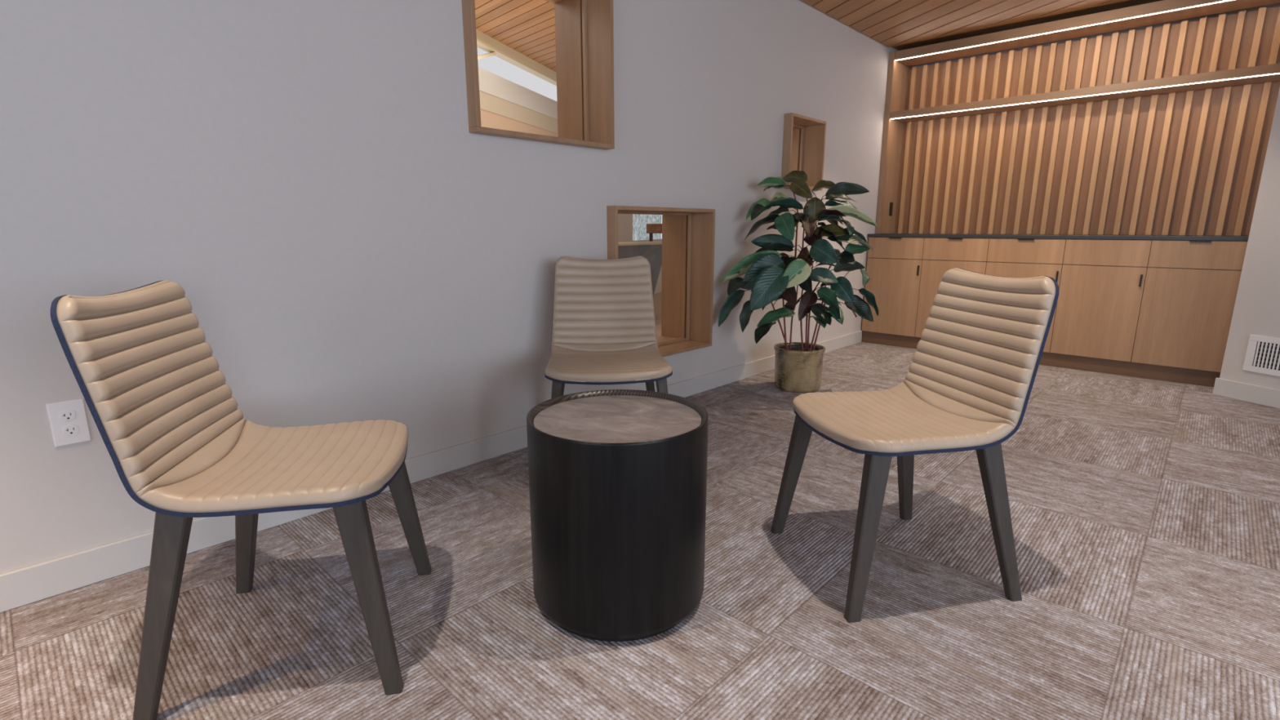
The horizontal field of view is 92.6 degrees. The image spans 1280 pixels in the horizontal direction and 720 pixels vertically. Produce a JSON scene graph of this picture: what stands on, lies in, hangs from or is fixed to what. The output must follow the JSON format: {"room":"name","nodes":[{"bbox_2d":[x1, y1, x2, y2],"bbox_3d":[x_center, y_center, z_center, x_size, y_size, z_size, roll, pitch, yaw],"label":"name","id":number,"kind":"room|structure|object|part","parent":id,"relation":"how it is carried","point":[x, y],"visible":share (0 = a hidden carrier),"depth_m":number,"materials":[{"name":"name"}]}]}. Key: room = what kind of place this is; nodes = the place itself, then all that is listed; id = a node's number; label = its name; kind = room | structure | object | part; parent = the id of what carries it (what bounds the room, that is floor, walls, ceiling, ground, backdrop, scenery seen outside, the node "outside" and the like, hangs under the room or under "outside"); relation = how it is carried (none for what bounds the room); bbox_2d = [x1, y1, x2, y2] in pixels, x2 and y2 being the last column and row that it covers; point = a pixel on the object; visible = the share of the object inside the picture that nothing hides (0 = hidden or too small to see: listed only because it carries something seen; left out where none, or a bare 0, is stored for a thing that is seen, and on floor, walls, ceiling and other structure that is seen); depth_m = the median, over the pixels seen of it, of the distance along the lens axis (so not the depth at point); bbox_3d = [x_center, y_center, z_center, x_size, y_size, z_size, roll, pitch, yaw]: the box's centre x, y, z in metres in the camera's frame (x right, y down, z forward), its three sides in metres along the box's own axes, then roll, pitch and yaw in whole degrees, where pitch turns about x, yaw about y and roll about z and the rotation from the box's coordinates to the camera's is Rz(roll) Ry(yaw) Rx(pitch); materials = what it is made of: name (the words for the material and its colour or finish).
{"room":"lobby","nodes":[
{"label":"lobby","id":0,"kind":"room"},
{"bbox_2d":[0,0,897,574],"bbox_3d":[-1.084,-0.804,2.195,0.274,2.760,9.900,11,17,42],"label":"wall","id":1,"kind":"structure","parent":0,"point":[312,177],"depth_m":2.12,"materials":[{"name":"white paint"}]},
{"bbox_2d":[45,398,91,446],"bbox_3d":[-1.561,0.171,1.672,0.009,0.122,0.075,11,17,42],"label":"wall outlet","id":2,"kind":"object","parent":1,"relation":"attached to","point":[68,423],"visible":1,"depth_m":1.67,"materials":[{"name":"white plastic"}]},
{"bbox_2d":[59,409,75,421],"bbox_3d":[-1.559,0.151,1.666,0.003,0.029,0.033,11,17,42],"label":"socket","id":3,"kind":"object","parent":2,"relation":"attached to","point":[64,415],"depth_m":1.66,"materials":[{"name":"grey plastic"}]},
{"bbox_2d":[62,424,79,435],"bbox_3d":[-1.559,0.192,1.675,0.003,0.029,0.033,11,17,42],"label":"socket","id":4,"kind":"object","parent":2,"relation":"attached to","point":[68,429],"depth_m":1.67,"materials":[{"name":"grey plastic"}]},
{"bbox_2d":[0,330,862,613],"bbox_3d":[-1.194,0.505,2.143,0.013,0.103,9.270,11,17,42],"label":"baseboard","id":5,"kind":"structure","parent":1,"relation":"attached to","point":[26,585],"depth_m":1.96,"materials":[{"name":"white paint"}]},
{"bbox_2d":[476,47,556,101],"bbox_3d":[-0.672,-2.699,6.477,0.020,0.188,12.000,4,13,18],"label":"window","id":6,"kind":"structure","parent":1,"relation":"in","point":[494,64],"depth_m":5.26,"materials":[{"name":"white glass"}]},
{"bbox_2d":[461,0,614,150],"bbox_3d":[-0.520,-1.332,2.696,0.394,0.730,0.748,11,17,42],"label":"window","id":7,"kind":"structure","parent":1,"relation":"in","point":[584,28],"depth_m":2.89,"materials":[{"name":"brown wood"}]},
{"bbox_2d":[606,205,715,356],"bbox_3d":[0.015,-0.446,3.474,0.394,0.808,0.817,11,17,42],"label":"window","id":8,"kind":"structure","parent":1,"relation":"in","point":[688,234],"depth_m":3.70,"materials":[{"name":"brown wood"}]},
{"bbox_2d":[781,112,826,190],"bbox_3d":[1.016,-1.453,4.350,0.394,0.471,0.480,11,17,42],"label":"window","id":9,"kind":"structure","parent":1,"relation":"in","point":[803,136],"depth_m":4.40,"materials":[{"name":"brown wood"}]},
{"bbox_2d":[474,0,556,72],"bbox_3d":[-0.765,-2.880,6.413,5.484,0.038,11.000,11,17,42],"label":"ceiling","id":10,"kind":"structure","parent":0,"point":[527,27],"depth_m":4.43,"materials":[{"name":"brown wood"}]},
{"bbox_2d":[475,29,556,85],"bbox_3d":[-0.640,-2.831,6.437,0.108,0.098,12.000,4,13,18],"label":"trim","id":11,"kind":"structure","parent":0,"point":[485,42],"depth_m":5.10,"materials":[{"name":"beige paint"}]},
{"bbox_2d":[480,108,662,293],"bbox_3d":[-0.643,-1.405,6.748,0.100,1.885,12.000,4,13,18],"label":"wall","id":12,"kind":"structure","parent":0,"point":[488,119],"depth_m":5.50,"materials":[{"name":"beige paint"}]},
{"bbox_2d":[477,52,495,59],"bbox_3d":[-0.645,-2.606,6.407,0.066,0.328,5.011,4,13,18],"label":"trim","id":13,"kind":"structure","parent":12,"relation":"attached to","point":[491,54],"depth_m":4.72,"materials":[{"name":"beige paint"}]},
{"bbox_2d":[478,66,557,119],"bbox_3d":[-0.640,-2.532,6.502,0.108,0.162,12.000,4,13,18],"label":"trim","id":14,"kind":"structure","parent":12,"relation":"attached to","point":[491,83],"depth_m":5.12,"materials":[{"name":"beige paint"}]},
{"bbox_2d":[479,90,558,133],"bbox_3d":[-0.641,-2.389,6.534,0.104,0.129,12.000,4,13,18],"label":"trim","id":15,"kind":"structure","parent":12,"relation":"on","point":[488,102],"depth_m":5.16,"materials":[{"name":"beige paint"}]},
{"bbox_2d":[632,213,661,240],"bbox_3d":[0.040,-1.992,9.084,0.030,0.480,1.900,4,13,18],"label":"window","id":16,"kind":"structure","parent":12,"relation":"in","point":[640,221],"depth_m":9.06,"materials":[{"name":"glass"}]},
{"bbox_2d":[0,342,1279,719],"bbox_3d":[1.259,0.995,0.272,6.236,0.060,9.800,11,17,42],"label":"floor","id":17,"kind":"structure","parent":0,"point":[1145,513],"depth_m":1.67,"materials":[{"name":"carpet"}]},
{"bbox_2d":[50,280,431,719],"bbox_3d":[-0.853,0.263,1.438,0.571,0.877,0.513,-2,12,-11],"label":"lounge chair","id":18,"kind":"object","parent":17,"relation":"on","point":[171,426],"visible":1,"depth_m":1.30,"materials":[{"name":"beige leather"}]},
{"bbox_3d":[-1.046,0.048,1.352,0.160,0.421,0.464,-2,12,-11],"label":"backrest","id":19,"kind":"part","parent":18,"relation":"part of","materials":[{"name":"beige leather"}]},
{"bbox_3d":[-0.978,0.519,1.256,0.166,0.452,0.058,-10,16,-40],"label":"leg","id":20,"kind":"part","parent":18,"relation":"part of","materials":[{"name":"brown wood"}]},
{"bbox_3d":[-1.058,0.435,1.645,0.166,0.452,0.058,4,13,18],"label":"leg","id":21,"kind":"part","parent":18,"relation":"part of","materials":[{"name":"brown wood"}]},
{"bbox_3d":[-0.791,0.227,1.443,0.440,0.062,0.489,-2,12,-11],"label":"seat","id":22,"kind":"part","parent":18,"relation":"part of","materials":[{"name":"beige leather"}]},
{"bbox_3d":[-0.584,0.508,1.326,0.131,0.444,0.057,3,13,15],"label":"leg","id":23,"kind":"part","parent":18,"relation":"part of","materials":[{"name":"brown wood"}]},
{"bbox_3d":[-0.666,0.421,1.730,0.131,0.444,0.057,-9,15,-37],"label":"leg","id":24,"kind":"part","parent":18,"relation":"part of","materials":[{"name":"brown wood"}]},
{"bbox_2d":[544,255,672,398],"bbox_3d":[-0.137,0.026,2.528,0.513,0.877,0.571,-1,12,-6],"label":"lounge chair","id":25,"kind":"object","parent":17,"relation":"on","point":[604,328],"visible":1,"depth_m":2.66,"materials":[{"name":"beige leather"}]},
{"bbox_3d":[-0.322,0.291,2.327,0.057,0.444,0.131,5,13,20],"label":"leg","id":26,"kind":"part","parent":25,"relation":"part of","materials":[{"name":"brown wood"}]},
{"bbox_3d":[-0.356,0.203,2.716,0.058,0.452,0.166,-9,15,-35],"label":"leg","id":27,"kind":"part","parent":25,"relation":"part of","materials":[{"name":"brown wood"}]},
{"bbox_3d":[-0.157,-0.238,2.671,0.464,0.421,0.160,-1,12,-6],"label":"backrest","id":28,"kind":"part","parent":25,"relation":"part of","materials":[{"name":"beige leather"}]},
{"bbox_3d":[-0.130,0.006,2.460,0.489,0.062,0.440,-1,12,-6],"label":"seat","id":29,"kind":"part","parent":25,"relation":"part of","materials":[{"name":"beige leather"}]},
{"bbox_3d":[0.048,0.194,2.757,0.058,0.452,0.166,5,13,23],"label":"leg","id":30,"kind":"part","parent":25,"relation":"part of","materials":[{"name":"brown wood"}]},
{"bbox_3d":[0.097,0.282,2.369,0.057,0.444,0.131,-8,14,-32],"label":"leg","id":31,"kind":"part","parent":25,"relation":"part of","materials":[{"name":"brown wood"}]},
{"bbox_2d":[526,389,708,641],"bbox_3d":[-0.058,0.394,1.663,0.474,0.524,0.474,5,13,23],"label":"drum side table","id":32,"kind":"object","parent":17,"relation":"on","point":[618,477],"visible":1,"depth_m":1.47,"materials":[{"name":"black wood"}]},
{"bbox_2d":[718,170,878,392],"bbox_3d":[0.951,-0.475,3.730,0.961,1.347,0.601,-1,12,-2],"label":"potted plant","id":33,"kind":"object","parent":17,"relation":"on","point":[771,276],"visible":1,"depth_m":3.65,"materials":[{"name":"green plant"}]},
{"bbox_3d":[1.006,0.044,3.883,0.315,0.266,0.315,11,17,42],"label":"pot","id":34,"kind":"part","parent":33,"relation":"part of","materials":[{"name":"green ceramic"}]},
{"bbox_3d":[1.006,-0.063,3.860,0.266,0.034,0.266,11,17,42],"label":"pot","id":35,"kind":"part","parent":33,"relation":"part of","materials":[{"name":"black soil"}]},
{"bbox_2d":[861,236,924,337],"bbox_3d":[2.310,-0.664,5.370,0.458,0.818,0.554,11,17,42],"label":"base cabinet","id":36,"kind":"object","parent":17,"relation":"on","point":[894,264],"visible":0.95,"depth_m":5.16,"materials":[{"name":"brown wood"}]},
{"bbox_3d":[2.137,-0.939,5.120,0.456,0.172,0.018,11,17,42],"label":"drawer","id":37,"kind":"part","parent":36,"relation":"part of","materials":[{"name":"brown wood"}]},
{"bbox_2d":[770,267,1058,622],"bbox_3d":[0.770,0.187,1.785,0.571,0.877,0.513,-2,12,-11],"label":"lounge chair","id":38,"kind":"object","parent":17,"relation":"on","point":[968,384],"visible":1,"depth_m":1.68,"materials":[{"name":"beige leather"}]},
{"bbox_3d":[0.501,0.365,1.988,0.131,0.444,0.057,3,13,15],"label":"leg","id":39,"kind":"part","parent":38,"relation":"part of","materials":[{"name":"brown wood"}]},
{"bbox_3d":[0.583,0.452,1.584,0.131,0.444,0.057,-9,15,-37],"label":"leg","id":40,"kind":"part","parent":38,"relation":"part of","materials":[{"name":"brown wood"}]},
{"bbox_3d":[0.708,0.157,1.766,0.440,0.062,0.489,-2,12,-11],"label":"seat","id":41,"kind":"part","parent":38,"relation":"part of","materials":[{"name":"beige leather"}]},
{"bbox_3d":[0.895,0.346,2.056,0.166,0.452,0.058,-10,16,-40],"label":"leg","id":42,"kind":"part","parent":38,"relation":"part of","materials":[{"name":"brown wood"}]},
{"bbox_3d":[0.963,-0.044,1.774,0.160,0.421,0.464,-2,12,-11],"label":"backrest","id":43,"kind":"part","parent":38,"relation":"part of","materials":[{"name":"beige leather"}]},
{"bbox_3d":[0.975,0.430,1.668,0.166,0.452,0.058,4,13,18],"label":"leg","id":44,"kind":"part","parent":38,"relation":"part of","materials":[{"name":"grey wood"}]},
{"bbox_2d":[915,237,989,337],"bbox_3d":[2.651,-0.597,5.059,0.472,0.818,0.552,11,17,42],"label":"base cabinet","id":45,"kind":"object","parent":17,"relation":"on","point":[940,255],"visible":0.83,"depth_m":4.88,"materials":[{"name":"brown wood"}]},
{"bbox_3d":[2.477,-0.871,4.809,0.470,0.172,0.018,11,17,42],"label":"drawer","id":46,"kind":"part","parent":45,"relation":"part of","materials":[{"name":"brown wood"}]},
{"bbox_2d":[985,238,1066,352],"bbox_3d":[3.001,-0.527,4.738,0.485,0.818,0.554,11,17,42],"label":"base cabinet","id":47,"kind":"object","parent":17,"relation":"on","point":[1006,257],"visible":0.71,"depth_m":4.48,"materials":[{"name":"brown wood"}]},
{"bbox_3d":[2.827,-0.801,4.489,0.483,0.172,0.018,11,17,42],"label":"drawer","id":48,"kind":"part","parent":47,"relation":"part of","materials":[{"name":"brown wood"}]},
{"bbox_3d":[2.978,-0.595,4.367,0.010,0.080,0.014,11,17,42],"label":"door pull","id":49,"kind":"part","parent":47,"relation":"part of","materials":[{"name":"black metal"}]},
{"bbox_2d":[861,330,1220,386],"bbox_3d":[3.016,-0.080,4.846,2.359,0.100,0.518,11,17,42],"label":"plinth","id":50,"kind":"object","parent":17,"relation":"on","point":[1178,375],"visible":0.29,"depth_m":4.26,"materials":[{"name":"brown wood"}]},
{"bbox_2d":[1049,239,1152,361],"bbox_3d":[3.349,-0.458,4.420,0.468,0.818,0.554,11,17,42],"label":"base cabinet","id":51,"kind":"object","parent":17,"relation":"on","point":[1103,281],"visible":1,"depth_m":4.22,"materials":[{"name":"brown wood"}]},
{"bbox_3d":[3.176,-0.732,4.170,0.466,0.172,0.018,11,17,42],"label":"drawer","id":52,"kind":"part","parent":51,"relation":"part of","materials":[{"name":"brown wood"}]},
{"bbox_3d":[3.321,-0.527,4.053,0.010,0.080,0.014,11,17,42],"label":"door pull","id":53,"kind":"part","parent":51,"relation":"part of","materials":[{"name":"black metal"}]},
{"bbox_2d":[1131,240,1248,372],"bbox_3d":[3.694,-0.390,4.106,0.471,0.818,0.552,11,17,42],"label":"base cabinet","id":54,"kind":"object","parent":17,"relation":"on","point":[1190,289],"visible":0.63,"depth_m":3.92,"materials":[{"name":"brown wood"}]},
{"bbox_2d":[866,233,1248,240],"bbox_3d":[3.011,-0.940,4.650,2.384,0.024,0.554,11,17,42],"label":"countertop","id":55,"kind":"structure","parent":54,"relation":"on","point":[900,235],"depth_m":4.27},
{"bbox_2d":[875,51,911,233],"bbox_3d":[2.212,-1.851,5.327,0.049,1.466,0.398,11,17,42],"label":"panel","id":56,"kind":"object","parent":55,"relation":"on","point":[898,73],"visible":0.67,"depth_m":5.26,"materials":[{"name":"brown wood"}]},
{"bbox_3d":[2.225,-1.338,5.420,0.005,0.115,0.060,11,17,42],"label":"latch plate","id":57,"kind":"part","parent":56,"relation":"part of","materials":[{"name":"black metal"}]},
{"bbox_2d":[894,0,1279,66],"bbox_3d":[3.046,-2.352,4.347,2.338,0.071,0.285,11,17,42],"label":"shelf","id":58,"kind":"object","parent":56,"relation":"attached to","point":[1164,11],"visible":1,"depth_m":4.26,"materials":[{"name":"brown wood"}]},
{"bbox_3d":[3.519,-0.664,3.856,0.469,0.172,0.018,11,17,42],"label":"drawer","id":59,"kind":"part","parent":54,"relation":"part of","materials":[{"name":"brown wood"}]},
{"bbox_3d":[3.509,-0.741,3.828,0.104,0.008,0.012,11,17,42],"label":"drawer pull","id":60,"kind":"part","parent":54,"relation":"part of","materials":[{"name":"black metal"}]},
{"bbox_2d":[653,291,662,336],"bbox_3d":[-0.944,-0.488,7.104,5.994,0.060,11.000,11,17,42],"label":"floor","id":61,"kind":"structure","parent":0,"point":[657,296],"depth_m":7.44,"materials":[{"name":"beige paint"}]},
{"bbox_2d":[617,241,662,295],"bbox_3d":[-0.090,-0.740,6.106,0.320,0.856,0.980,11,17,42],"label":"counter","id":62,"kind":"object","parent":61,"relation":"on","point":[651,251],"depth_m":6.05,"materials":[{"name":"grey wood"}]},
{"bbox_2d":[617,241,662,245],"bbox_3d":[-0.090,-1.146,6.018,0.320,0.024,0.980,11,17,42],"label":"countertop","id":63,"kind":"structure","parent":62,"relation":"on","point":[622,243],"depth_m":5.92,"materials":[{"name":"beige paint"}]},
{"bbox_2d":[646,223,662,241],"bbox_3d":[0.252,-1.267,8.088,0.400,1.045,0.400,0,12,0],"label":"dining chair","id":64,"kind":"object","parent":61,"relation":"on","point":[651,228],"visible":0.24,"depth_m":7.80,"materials":[{"name":"brown wood"}]},
{"bbox_3d":[0.142,-1.478,7.849,0.044,0.300,0.022,0,12,0],"label":"post","id":65,"kind":"part","parent":64,"relation":"part of","materials":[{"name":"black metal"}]},
{"bbox_3d":[0.252,-1.679,7.807,0.340,0.120,0.025,0,12,0],"label":"backrest","id":66,"kind":"part","parent":64,"relation":"part of","materials":[{"name":"brown wood"}]},
{"bbox_2d":[800,0,1162,50],"bbox_3d":[1.260,-1.431,-0.291,6.286,0.041,9.850,11,17,42],"label":"ceiling","id":67,"kind":"structure","parent":0,"point":[899,24],"depth_m":4.24,"materials":[{"name":"brown wood"}]},
{"bbox_2d":[911,3,1279,235],"bbox_3d":[3.619,-1.294,4.452,3.436,2.760,0.100,11,17,42],"label":"wall","id":68,"kind":"structure","parent":0,"point":[1275,5],"depth_m":4.37,"materials":[{"name":"white paint"}]},
{"bbox_2d":[894,6,1279,235],"bbox_3d":[3.177,-1.665,4.648,2.330,1.390,0.100,11,17,42],"label":"wall panel","id":69,"kind":"object","parent":68,"relation":"attached to","point":[1190,162],"visible":0.95,"depth_m":4.45,"materials":[{"name":"brown wood"}]},
{"bbox_2d":[889,62,1279,123],"bbox_3d":[3.046,-1.900,4.445,2.338,0.057,0.285,11,17,42],"label":"shelf","id":70,"kind":"object","parent":69,"relation":"attached to","point":[1268,73],"visible":1,"depth_m":4.21,"materials":[{"name":"brown wood"}]},
{"bbox_2d":[1219,88,1279,389],"bbox_3d":[4.251,-0.503,1.425,0.130,2.498,4.460,-4,13,-17],"label":"wall","id":71,"kind":"structure","parent":0,"point":[1256,310],"depth_m":3.49,"materials":[{"name":"white paint"}]},
{"bbox_2d":[1212,377,1279,408],"bbox_3d":[4.178,0.609,1.661,0.013,0.105,4.453,-4,13,-17],"label":"baseboard","id":72,"kind":"structure","parent":71,"relation":"attached to","point":[1264,396],"depth_m":3.58,"materials":[{"name":"white paint"}]},
{"bbox_2d":[1242,334,1279,376],"bbox_3d":[3.609,-0.004,3.392,0.010,0.212,0.400,-4,13,-17],"label":"air vent","id":73,"kind":"object","parent":71,"relation":"in","point":[1267,354],"visible":1,"depth_m":3.50,"materials":[{"name":"white metal"}]}
]}

